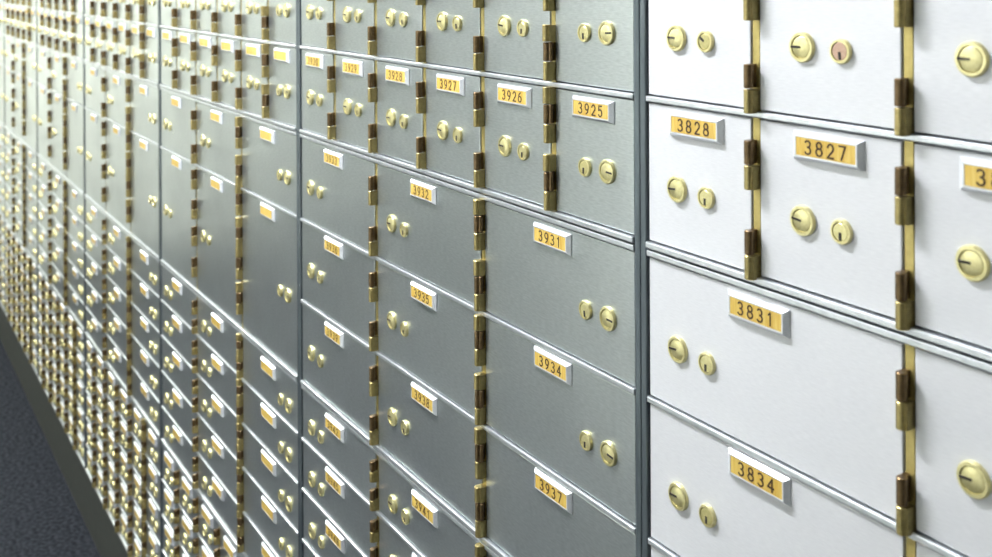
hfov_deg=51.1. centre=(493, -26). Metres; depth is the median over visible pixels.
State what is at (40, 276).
box
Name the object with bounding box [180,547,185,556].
box
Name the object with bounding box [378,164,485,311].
box
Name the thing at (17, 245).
box
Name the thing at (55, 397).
box
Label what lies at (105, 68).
cabinet frame
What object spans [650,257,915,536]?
box
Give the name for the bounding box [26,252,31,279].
box
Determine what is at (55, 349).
box
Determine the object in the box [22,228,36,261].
box
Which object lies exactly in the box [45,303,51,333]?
box
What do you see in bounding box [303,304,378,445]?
box
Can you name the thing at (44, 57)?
box
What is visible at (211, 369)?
box
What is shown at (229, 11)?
box
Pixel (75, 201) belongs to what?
box
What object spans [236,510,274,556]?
box
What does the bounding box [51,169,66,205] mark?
box
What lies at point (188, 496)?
box
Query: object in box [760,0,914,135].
box
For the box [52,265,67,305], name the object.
box
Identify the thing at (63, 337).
box
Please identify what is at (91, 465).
box
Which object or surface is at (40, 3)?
box
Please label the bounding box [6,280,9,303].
box
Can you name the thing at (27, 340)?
box
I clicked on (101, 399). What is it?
box
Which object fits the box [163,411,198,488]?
box
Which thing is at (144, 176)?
box
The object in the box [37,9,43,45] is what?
box
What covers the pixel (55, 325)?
box
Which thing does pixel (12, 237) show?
box
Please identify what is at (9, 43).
box
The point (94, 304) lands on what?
box
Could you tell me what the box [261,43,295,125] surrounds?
box
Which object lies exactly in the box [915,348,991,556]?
box
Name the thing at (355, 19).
box
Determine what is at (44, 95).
box
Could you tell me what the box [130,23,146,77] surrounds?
box
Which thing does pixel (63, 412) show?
box
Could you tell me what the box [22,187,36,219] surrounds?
box
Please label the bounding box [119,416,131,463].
box
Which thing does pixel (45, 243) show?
box
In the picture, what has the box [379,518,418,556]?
box
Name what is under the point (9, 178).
box
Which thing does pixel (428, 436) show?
box
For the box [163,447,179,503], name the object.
box
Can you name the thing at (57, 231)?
box
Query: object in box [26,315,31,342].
box
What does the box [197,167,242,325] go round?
box
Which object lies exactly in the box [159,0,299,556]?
cabinet frame
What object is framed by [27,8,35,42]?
box
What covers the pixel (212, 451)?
box
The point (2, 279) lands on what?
box
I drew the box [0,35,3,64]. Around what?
box
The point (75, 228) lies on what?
box
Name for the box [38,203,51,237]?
box
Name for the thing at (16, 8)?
box
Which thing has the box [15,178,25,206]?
box
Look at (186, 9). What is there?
box
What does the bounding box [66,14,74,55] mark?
box
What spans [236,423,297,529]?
box
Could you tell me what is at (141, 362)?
box
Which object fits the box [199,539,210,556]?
box
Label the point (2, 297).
box
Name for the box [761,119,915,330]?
box
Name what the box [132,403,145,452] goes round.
box
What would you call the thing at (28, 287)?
box
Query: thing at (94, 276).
box
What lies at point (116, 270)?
box
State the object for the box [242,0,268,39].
box
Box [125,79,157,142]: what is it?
box
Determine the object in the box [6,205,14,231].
box
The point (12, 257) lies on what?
box
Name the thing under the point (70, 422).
box
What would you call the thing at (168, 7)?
box
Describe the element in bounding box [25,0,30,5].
box
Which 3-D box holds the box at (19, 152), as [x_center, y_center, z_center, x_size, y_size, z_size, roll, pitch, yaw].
[-1.758,0.653,3.848,0.022,0.070,0.263,0,0,-33]
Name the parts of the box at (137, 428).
number plate, door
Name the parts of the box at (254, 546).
door, number plate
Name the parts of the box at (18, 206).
door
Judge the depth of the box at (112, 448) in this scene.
2.56 m
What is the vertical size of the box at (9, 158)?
0.068 m
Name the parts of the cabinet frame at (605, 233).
rail, rail, rail, rail, rail, rail, rail, rail, rail, rail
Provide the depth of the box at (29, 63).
3.63 m
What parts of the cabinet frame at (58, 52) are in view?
rail, rail, rail, rail, rail, rail, rail, rail, rail, rail, rail, rail, rail, rail, rail, rail, rail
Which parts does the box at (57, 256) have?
door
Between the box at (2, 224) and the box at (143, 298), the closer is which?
the box at (143, 298)
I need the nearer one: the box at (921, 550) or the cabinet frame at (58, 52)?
the box at (921, 550)
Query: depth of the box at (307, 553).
1.52 m
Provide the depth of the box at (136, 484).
2.35 m
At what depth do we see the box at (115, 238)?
2.52 m
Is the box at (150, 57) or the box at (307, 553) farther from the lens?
the box at (150, 57)
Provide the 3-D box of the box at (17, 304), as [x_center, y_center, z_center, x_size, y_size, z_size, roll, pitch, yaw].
[-1.791,1.255,3.904,0.022,0.067,0.131,0,0,-33]
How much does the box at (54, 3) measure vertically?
0.120 m
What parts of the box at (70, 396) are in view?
door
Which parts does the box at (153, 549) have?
number plate, door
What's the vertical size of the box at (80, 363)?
0.074 m
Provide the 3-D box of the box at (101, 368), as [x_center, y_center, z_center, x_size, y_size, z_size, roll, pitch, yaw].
[-1.017,1.027,2.687,0.022,0.070,0.130,0,0,-33]
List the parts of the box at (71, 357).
door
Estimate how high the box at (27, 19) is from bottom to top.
0.116 m
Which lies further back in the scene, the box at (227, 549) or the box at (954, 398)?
the box at (227, 549)
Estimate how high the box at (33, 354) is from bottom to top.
0.069 m
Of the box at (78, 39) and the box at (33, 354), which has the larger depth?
the box at (33, 354)
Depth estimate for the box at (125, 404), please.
2.45 m
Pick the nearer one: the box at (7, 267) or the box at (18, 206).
the box at (18, 206)
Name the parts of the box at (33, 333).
door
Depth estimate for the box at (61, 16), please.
3.11 m
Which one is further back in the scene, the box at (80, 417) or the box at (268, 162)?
the box at (80, 417)
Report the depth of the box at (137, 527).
2.35 m
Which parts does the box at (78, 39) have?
door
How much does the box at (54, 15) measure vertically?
0.116 m
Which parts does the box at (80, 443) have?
number plate, door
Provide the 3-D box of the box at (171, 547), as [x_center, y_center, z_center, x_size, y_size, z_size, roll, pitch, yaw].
[-0.664,1.176,2.134,0.022,0.067,0.124,0,0,-33]
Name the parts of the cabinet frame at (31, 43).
rail, rail, rail, rail, rail, rail, rail, rail, rail, rail, rail, rail, rail, rail, rail, rail, rail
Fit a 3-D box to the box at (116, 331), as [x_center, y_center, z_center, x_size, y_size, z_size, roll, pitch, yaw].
[-0.912,0.874,2.522,0.022,0.068,0.260,0,0,-33]
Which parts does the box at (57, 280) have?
door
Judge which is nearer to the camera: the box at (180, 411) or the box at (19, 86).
the box at (180, 411)
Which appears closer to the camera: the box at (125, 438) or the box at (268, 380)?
the box at (268, 380)
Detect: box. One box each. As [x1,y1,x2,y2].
[0,3,3,32]
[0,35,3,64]
[0,65,3,122]
[0,125,3,143]
[0,143,3,161]
[0,161,3,179]
[0,179,3,198]
[0,197,4,216]
[0,216,4,237]
[0,234,4,255]
[0,251,4,273]
[0,269,4,291]
[0,286,4,308]
[4,4,8,34]
[5,37,13,69]
[5,68,14,132]
[5,129,14,154]
[5,148,14,174]
[5,167,14,193]
[5,185,14,213]
[5,224,9,246]
[5,243,9,265]
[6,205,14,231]
[6,262,9,284]
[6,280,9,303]
[6,299,10,320]
[9,5,13,35]
[10,230,14,253]
[10,249,14,273]
[10,269,14,292]
[10,287,14,312]
[11,308,15,330]
[14,6,18,37]
[14,40,24,74]
[14,72,24,140]
[15,138,25,165]
[15,158,25,186]
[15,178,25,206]
[15,197,25,227]
[15,217,25,247]
[15,237,19,261]
[15,257,20,282]
[15,277,20,301]
[15,296,20,321]
[15,315,20,340]
[19,6,24,39]
[20,244,25,270]
[20,265,25,291]
[21,287,25,311]
[21,306,25,332]
[21,326,26,351]
[22,43,35,80]
[22,75,36,151]
[22,145,36,175]
[22,166,36,197]
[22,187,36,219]
[22,207,36,240]
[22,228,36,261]
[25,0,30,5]
[25,7,30,41]
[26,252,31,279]
[26,274,31,300]
[26,295,31,321]
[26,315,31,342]
[26,336,31,363]
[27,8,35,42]
[28,0,35,6]
[28,258,36,285]
[28,280,36,307]
[28,301,36,328]
[29,322,36,350]
[29,343,37,372]
[37,0,43,7]
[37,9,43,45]
[37,48,50,88]
[38,85,50,163]
[38,158,50,190]
[38,181,51,214]
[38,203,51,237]
[38,225,51,261]
[38,247,51,283]
[38,270,44,298]
[39,294,44,321]
[39,316,44,344]
[39,338,44,366]
[39,360,44,388]
[44,0,50,8]
[44,10,50,47]
[45,279,51,309]
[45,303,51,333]
[45,326,51,356]
[45,348,51,379]
[45,371,51,401]
[51,0,57,9]
[51,11,57,49]
[51,52,66,95]
[51,92,66,176]
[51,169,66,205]
[52,195,66,231]
[52,218,66,256]
[52,242,67,281]
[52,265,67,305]
[52,289,59,321]
[52,314,59,345]
[52,337,59,369]
[52,361,59,393]
[52,384,59,416]
[58,0,65,10]
[58,12,67,52]
[60,301,67,333]
[60,326,67,358]
[60,350,67,383]
[60,374,67,408]
[60,398,67,432]
[62,57,82,104]
[62,96,83,191]
[63,181,83,221]
[63,206,83,248]
[63,232,83,275]
[63,257,83,301]
[63,282,83,326]
[66,0,74,11]
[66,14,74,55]
[68,312,75,346]
[68,338,76,373]
[68,364,76,399]
[68,388,76,424]
[68,413,76,449]
[71,14,82,57]
[72,0,82,12]
[72,320,83,356]
[72,347,83,383]
[72,373,84,411]
[72,399,84,438]
[72,425,84,462]
[85,0,93,14]
[85,16,94,61]
[85,64,105,116]
[85,109,105,209]
[86,200,105,244]
[86,228,106,273]
[86,255,106,303]
[86,283,106,332]
[86,310,106,360]
[86,338,95,376]
[86,366,95,404]
[86,393,95,433]
[87,422,95,460]
[87,448,96,487]
[94,0,104,16]
[94,18,106,65]
[96,352,106,393]
[96,381,106,422]
[96,409,106,452]
[96,437,106,481]
[96,465,107,508]
[105,0,116,17]
[105,20,116,68]
[106,71,130,127]
[106,120,130,231]
[106,218,130,268]
[106,248,131,300]
[107,278,131,333]
[107,308,131,364]
[107,337,131,395]
[107,368,118,411]
[107,398,118,442]
[107,427,118,472]
[107,456,118,503]
[107,485,119,532]
[117,0,129,19]
[117,21,130,73]
[119,385,131,431]
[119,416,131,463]
[119,447,131,495]
[119,477,132,527]
[119,508,132,556]
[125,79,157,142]
[125,128,158,255]
[126,236,158,294]
[126,269,158,329]
[126,301,158,364]
[126,333,159,400]
[126,365,159,432]
[130,0,144,21]
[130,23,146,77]
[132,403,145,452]
[132,436,146,487]
[132,468,146,520]
[132,500,146,553]
[133,534,141,556]
[139,0,157,23]
[139,25,157,81]
[141,418,159,472]
[141,453,159,507]
[141,487,159,541]
[141,520,159,556]
[161,0,176,26]
[161,28,179,88]
[161,90,196,163]
[161,149,197,287]
[162,267,197,333]
[162,303,197,373]
[162,339,197,412]
[162,374,197,451]
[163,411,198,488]
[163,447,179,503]
[163,484,179,540]
[163,519,179,556]
[177,0,195,29]
[177,31,196,94]
[179,470,198,532]
[180,510,198,556]
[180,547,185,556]
[196,0,217,32]
[196,33,217,101]
[197,102,241,183]
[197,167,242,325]
[198,298,242,378]
[198,339,243,422]
[198,378,243,466]
[198,417,243,510]
[198,456,243,552]
[199,498,219,556]
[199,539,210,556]
[218,0,241,35]
[218,37,241,109]
[220,528,240,556]
[235,117,296,213]
[235,184,296,373]
[236,333,297,430]
[236,378,297,479]
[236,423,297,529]
[236,467,297,556]
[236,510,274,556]
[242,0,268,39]
[242,40,271,117]
[261,0,295,43]
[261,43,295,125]
[301,0,335,48]
[301,49,337,139]
[302,138,377,255]
[302,222,377,351]
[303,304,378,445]
[303,390,378,510]
[303,443,378,556]
[303,493,360,556]
[304,545,313,556]
[335,0,376,54]
[336,55,377,152]
[377,0,425,61]
[377,61,428,168]
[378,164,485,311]
[378,262,485,425]
[378,356,486,537]
[379,457,484,556]
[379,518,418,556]
[426,0,484,70]
[426,68,486,187]
[473,199,635,386]
[474,314,635,524]
[474,426,635,556]
[475,542,492,556]
[484,0,555,80]
[485,77,556,210]
[542,0,633,91]
[542,86,634,234]
[649,0,760,113]
[649,102,761,280]
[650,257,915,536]
[650,403,905,556]
[651,546,666,556]
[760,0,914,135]
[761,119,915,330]
[914,0,991,142]
[915,143,991,348]
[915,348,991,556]
[916,542,944,556]
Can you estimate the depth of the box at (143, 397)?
2.30 m
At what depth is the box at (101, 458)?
2.68 m
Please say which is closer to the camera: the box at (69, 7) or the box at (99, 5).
the box at (99, 5)
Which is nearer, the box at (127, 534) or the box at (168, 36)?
the box at (168, 36)
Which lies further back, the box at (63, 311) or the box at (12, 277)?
the box at (12, 277)
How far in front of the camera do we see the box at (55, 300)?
3.22 m
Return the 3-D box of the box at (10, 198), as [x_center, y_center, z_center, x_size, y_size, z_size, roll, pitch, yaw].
[-1.898,0.878,4.069,0.022,0.068,0.258,0,0,-33]
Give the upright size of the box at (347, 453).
0.070 m
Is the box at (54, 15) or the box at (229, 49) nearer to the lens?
the box at (229, 49)
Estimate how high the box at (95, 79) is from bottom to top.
0.116 m
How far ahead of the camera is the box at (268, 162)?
1.64 m
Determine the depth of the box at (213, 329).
1.85 m
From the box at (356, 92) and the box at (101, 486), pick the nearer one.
the box at (356, 92)
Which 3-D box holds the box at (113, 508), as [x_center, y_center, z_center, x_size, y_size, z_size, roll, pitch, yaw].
[-0.945,1.323,2.577,0.022,0.063,0.130,0,0,-33]
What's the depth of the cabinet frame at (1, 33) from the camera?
4.24 m
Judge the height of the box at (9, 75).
0.232 m
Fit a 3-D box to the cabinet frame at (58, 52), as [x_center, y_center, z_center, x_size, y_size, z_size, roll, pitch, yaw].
[-1.213,0.671,3.266,0.303,1.381,0.784,0,0,-33]
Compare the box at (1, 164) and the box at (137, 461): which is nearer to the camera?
the box at (137, 461)
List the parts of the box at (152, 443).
number plate, door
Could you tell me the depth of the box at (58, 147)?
3.19 m
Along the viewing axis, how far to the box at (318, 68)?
1.47 m
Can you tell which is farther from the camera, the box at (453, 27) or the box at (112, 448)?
the box at (112, 448)
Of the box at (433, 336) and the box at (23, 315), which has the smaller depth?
the box at (433, 336)
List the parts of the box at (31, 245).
door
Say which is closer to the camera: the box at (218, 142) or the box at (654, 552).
the box at (654, 552)
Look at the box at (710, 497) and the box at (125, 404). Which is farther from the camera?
the box at (125, 404)
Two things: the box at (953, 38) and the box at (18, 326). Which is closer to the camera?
the box at (953, 38)
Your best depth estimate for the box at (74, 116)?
2.97 m
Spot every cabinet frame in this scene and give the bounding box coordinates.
[0,2,4,312]
[4,0,37,375]
[36,0,84,467]
[83,0,160,556]
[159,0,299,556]
[298,0,641,556]
[640,0,991,556]
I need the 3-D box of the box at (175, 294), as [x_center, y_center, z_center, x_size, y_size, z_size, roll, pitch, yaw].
[-0.631,0.648,2.080,0.022,0.070,0.253,0,0,-33]
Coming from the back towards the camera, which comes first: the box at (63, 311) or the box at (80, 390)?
the box at (63, 311)
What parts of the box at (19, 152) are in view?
door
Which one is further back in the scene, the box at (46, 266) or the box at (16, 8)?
the box at (16, 8)
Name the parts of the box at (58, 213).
door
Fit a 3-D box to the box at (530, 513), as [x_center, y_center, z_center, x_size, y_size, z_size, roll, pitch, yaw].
[0.055,0.538,1.001,0.023,0.115,0.252,0,0,-33]
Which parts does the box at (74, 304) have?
number plate, door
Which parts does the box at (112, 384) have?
number plate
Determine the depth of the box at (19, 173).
3.84 m
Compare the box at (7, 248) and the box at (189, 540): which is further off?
the box at (7, 248)
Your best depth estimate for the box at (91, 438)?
2.78 m
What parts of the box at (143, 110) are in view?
number plate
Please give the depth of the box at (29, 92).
3.64 m
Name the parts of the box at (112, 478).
number plate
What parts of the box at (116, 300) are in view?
number plate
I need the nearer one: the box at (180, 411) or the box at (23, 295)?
the box at (180, 411)
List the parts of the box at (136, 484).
door, number plate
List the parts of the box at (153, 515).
number plate, door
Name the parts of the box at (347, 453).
number plate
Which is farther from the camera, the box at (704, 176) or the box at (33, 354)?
the box at (33, 354)
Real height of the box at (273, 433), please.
0.073 m
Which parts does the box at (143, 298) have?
number plate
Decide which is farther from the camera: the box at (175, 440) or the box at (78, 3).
the box at (78, 3)
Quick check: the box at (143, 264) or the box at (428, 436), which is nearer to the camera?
the box at (428, 436)
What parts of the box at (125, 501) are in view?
number plate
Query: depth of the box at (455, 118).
1.15 m
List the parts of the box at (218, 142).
number plate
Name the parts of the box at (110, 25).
number plate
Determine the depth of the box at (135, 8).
2.36 m
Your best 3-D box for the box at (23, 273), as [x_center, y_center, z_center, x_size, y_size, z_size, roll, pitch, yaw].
[-1.721,1.106,3.793,0.022,0.068,0.131,0,0,-33]
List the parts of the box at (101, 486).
number plate, door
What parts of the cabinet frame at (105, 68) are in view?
rail, rail, rail, rail, rail, rail, rail, rail, rail, rail, rail, rail, rail, rail, rail, rail, rail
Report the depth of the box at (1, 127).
4.24 m
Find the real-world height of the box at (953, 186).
0.119 m
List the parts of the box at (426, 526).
number plate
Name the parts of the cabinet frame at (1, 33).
blank panel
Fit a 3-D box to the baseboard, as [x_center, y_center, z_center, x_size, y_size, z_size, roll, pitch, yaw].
[-0.920,1.433,2.812,0.304,0.143,5.942,0,0,-33]
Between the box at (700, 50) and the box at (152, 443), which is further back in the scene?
the box at (152, 443)
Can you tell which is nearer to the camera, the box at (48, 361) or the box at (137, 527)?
the box at (137, 527)
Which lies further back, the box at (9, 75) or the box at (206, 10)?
the box at (9, 75)
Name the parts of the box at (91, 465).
number plate, door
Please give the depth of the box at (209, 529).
1.91 m
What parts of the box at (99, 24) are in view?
number plate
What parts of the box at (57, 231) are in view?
door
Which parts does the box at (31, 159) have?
door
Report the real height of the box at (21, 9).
0.116 m
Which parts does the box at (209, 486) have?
number plate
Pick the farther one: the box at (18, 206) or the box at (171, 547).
the box at (18, 206)
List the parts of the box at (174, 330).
number plate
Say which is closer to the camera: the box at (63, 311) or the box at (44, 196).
the box at (63, 311)
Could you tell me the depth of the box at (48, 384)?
3.33 m
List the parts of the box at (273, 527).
number plate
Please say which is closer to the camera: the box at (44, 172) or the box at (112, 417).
the box at (112, 417)
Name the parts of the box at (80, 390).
number plate, door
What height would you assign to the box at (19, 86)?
0.232 m
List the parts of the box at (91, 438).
number plate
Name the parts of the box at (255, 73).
number plate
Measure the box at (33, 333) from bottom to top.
0.073 m
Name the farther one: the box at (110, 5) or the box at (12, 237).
the box at (12, 237)
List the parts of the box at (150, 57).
number plate, door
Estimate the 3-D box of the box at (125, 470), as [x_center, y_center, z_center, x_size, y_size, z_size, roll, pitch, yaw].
[-0.876,1.177,2.467,0.022,0.067,0.130,0,0,-33]
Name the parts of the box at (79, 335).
number plate, door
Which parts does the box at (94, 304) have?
number plate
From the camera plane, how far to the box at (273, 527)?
1.65 m
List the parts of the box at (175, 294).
number plate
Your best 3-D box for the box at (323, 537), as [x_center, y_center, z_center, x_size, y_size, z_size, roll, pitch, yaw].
[-0.210,0.796,1.426,0.022,0.068,0.252,0,0,-31]
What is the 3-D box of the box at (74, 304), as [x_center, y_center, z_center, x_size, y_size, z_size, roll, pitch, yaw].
[-1.199,0.943,2.972,0.023,0.069,0.256,0,0,-33]
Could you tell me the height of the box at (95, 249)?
0.068 m
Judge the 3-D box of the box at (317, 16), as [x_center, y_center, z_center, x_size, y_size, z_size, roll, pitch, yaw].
[-0.251,0.043,1.479,0.022,0.120,0.123,0,0,-33]
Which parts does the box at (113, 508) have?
number plate, door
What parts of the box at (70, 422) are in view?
door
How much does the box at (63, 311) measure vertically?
0.070 m
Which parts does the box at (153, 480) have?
number plate, door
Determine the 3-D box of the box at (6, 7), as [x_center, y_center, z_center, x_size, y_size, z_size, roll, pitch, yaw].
[-1.937,0.176,4.125,0.022,0.116,0.126,0,0,-33]
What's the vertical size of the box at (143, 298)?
0.073 m
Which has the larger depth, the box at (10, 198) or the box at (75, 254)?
the box at (10, 198)
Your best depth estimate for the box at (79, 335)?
2.92 m
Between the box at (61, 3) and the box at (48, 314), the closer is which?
the box at (61, 3)
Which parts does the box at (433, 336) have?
number plate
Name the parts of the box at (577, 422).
number plate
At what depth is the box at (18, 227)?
3.84 m
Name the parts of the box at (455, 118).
number plate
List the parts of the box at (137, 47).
number plate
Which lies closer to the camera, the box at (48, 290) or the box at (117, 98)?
the box at (117, 98)
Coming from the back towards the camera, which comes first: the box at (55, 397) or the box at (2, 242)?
the box at (2, 242)
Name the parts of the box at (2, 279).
door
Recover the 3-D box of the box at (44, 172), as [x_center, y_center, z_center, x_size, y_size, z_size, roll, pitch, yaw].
[-1.474,0.651,3.402,0.022,0.070,0.255,0,0,-33]
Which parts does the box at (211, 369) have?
number plate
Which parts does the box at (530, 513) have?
number plate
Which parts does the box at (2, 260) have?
door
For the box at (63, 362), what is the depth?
3.10 m
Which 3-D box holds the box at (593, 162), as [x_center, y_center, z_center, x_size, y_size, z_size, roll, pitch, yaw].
[0.091,0.166,0.949,0.022,0.118,0.125,0,0,-37]
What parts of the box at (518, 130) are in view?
number plate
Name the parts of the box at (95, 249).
number plate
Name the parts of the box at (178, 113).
number plate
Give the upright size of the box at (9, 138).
0.070 m
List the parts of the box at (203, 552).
number plate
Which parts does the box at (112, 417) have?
number plate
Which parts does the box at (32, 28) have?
door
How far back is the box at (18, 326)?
3.85 m
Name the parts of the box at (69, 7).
door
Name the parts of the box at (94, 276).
number plate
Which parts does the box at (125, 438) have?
number plate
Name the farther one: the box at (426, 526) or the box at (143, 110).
the box at (143, 110)
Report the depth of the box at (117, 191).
2.52 m
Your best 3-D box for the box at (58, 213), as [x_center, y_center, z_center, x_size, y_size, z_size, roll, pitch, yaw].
[-1.334,0.727,3.183,0.022,0.068,0.260,0,0,-33]
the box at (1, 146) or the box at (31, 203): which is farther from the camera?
the box at (1, 146)
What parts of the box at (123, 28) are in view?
number plate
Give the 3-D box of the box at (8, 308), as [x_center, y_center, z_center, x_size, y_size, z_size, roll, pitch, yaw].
[-1.931,1.328,4.125,0.022,0.063,0.126,0,0,-33]
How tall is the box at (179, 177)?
0.232 m
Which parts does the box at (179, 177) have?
number plate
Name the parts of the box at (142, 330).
number plate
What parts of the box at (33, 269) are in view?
door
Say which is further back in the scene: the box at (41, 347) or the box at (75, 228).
the box at (41, 347)
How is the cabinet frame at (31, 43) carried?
on the baseboard
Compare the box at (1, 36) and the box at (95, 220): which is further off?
the box at (1, 36)
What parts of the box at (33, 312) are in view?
door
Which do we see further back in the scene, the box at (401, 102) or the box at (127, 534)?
the box at (127, 534)
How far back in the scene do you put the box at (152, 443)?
2.25 m
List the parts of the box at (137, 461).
door, number plate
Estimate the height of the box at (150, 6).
0.120 m
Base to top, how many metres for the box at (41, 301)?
0.068 m
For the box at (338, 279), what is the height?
0.114 m
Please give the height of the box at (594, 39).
0.120 m
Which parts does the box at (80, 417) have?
number plate, door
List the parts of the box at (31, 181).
door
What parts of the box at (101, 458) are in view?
number plate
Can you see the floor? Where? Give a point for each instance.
(40, 516)
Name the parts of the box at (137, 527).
door, number plate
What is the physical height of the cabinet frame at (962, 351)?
1.381 m
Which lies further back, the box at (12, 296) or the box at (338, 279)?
the box at (12, 296)
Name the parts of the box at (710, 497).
number plate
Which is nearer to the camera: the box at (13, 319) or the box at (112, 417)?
the box at (112, 417)
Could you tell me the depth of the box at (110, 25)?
2.57 m
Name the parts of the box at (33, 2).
door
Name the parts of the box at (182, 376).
number plate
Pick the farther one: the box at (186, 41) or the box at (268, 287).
the box at (186, 41)
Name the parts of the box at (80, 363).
number plate, door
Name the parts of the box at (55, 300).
door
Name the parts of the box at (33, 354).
door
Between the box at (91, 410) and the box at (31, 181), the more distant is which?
the box at (31, 181)
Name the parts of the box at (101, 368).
number plate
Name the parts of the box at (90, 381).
number plate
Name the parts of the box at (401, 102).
number plate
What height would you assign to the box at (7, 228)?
0.070 m
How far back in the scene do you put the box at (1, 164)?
4.25 m
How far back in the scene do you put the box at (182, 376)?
2.06 m
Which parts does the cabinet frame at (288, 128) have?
rail, rail, rail, rail, rail, rail, rail, rail, rail, rail, rail, rail, rail, rail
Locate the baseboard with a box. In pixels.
[0,305,127,556]
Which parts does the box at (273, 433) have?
number plate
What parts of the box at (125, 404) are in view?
number plate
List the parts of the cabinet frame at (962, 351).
rail, rail, rail, rail, rail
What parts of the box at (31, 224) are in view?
door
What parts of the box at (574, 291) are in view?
number plate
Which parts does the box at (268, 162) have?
number plate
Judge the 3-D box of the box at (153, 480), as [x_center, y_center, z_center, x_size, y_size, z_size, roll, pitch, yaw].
[-0.742,1.099,2.256,0.023,0.074,0.126,0,0,-33]
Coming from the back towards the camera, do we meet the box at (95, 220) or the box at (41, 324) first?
the box at (41, 324)
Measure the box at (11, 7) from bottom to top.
0.116 m
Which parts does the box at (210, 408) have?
number plate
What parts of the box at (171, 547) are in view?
number plate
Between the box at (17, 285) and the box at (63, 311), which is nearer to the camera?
the box at (63, 311)
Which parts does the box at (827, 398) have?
number plate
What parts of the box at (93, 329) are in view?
number plate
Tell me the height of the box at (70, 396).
0.067 m
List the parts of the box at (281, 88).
number plate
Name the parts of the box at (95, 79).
number plate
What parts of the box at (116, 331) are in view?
number plate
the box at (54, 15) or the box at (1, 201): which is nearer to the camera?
the box at (54, 15)
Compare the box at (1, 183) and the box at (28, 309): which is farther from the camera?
the box at (1, 183)
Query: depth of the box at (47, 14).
3.33 m
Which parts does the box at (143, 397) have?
number plate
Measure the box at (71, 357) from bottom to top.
0.068 m
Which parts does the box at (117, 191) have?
number plate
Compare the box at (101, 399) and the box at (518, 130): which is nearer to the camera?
the box at (518, 130)
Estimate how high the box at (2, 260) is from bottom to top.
0.073 m
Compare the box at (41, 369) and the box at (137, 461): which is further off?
the box at (41, 369)
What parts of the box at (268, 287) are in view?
number plate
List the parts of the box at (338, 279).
number plate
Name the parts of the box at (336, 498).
number plate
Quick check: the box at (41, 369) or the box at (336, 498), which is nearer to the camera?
the box at (336, 498)
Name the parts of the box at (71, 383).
door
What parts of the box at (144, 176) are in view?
number plate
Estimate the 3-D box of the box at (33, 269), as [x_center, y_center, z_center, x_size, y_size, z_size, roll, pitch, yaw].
[-1.586,1.027,3.579,0.023,0.075,0.127,0,0,-33]
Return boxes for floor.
[0,340,100,556]
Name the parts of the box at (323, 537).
number plate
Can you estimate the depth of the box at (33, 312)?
3.58 m
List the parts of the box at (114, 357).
door, number plate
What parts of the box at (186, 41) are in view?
number plate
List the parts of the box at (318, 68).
number plate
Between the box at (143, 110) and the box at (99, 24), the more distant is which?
the box at (99, 24)
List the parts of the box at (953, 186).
number plate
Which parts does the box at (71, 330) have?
door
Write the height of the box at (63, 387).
0.067 m
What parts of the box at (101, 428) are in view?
number plate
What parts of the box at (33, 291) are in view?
door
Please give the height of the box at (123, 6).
0.120 m
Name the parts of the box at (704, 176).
number plate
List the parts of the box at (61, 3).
door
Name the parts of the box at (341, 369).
number plate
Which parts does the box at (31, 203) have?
door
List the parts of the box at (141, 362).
number plate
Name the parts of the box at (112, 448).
number plate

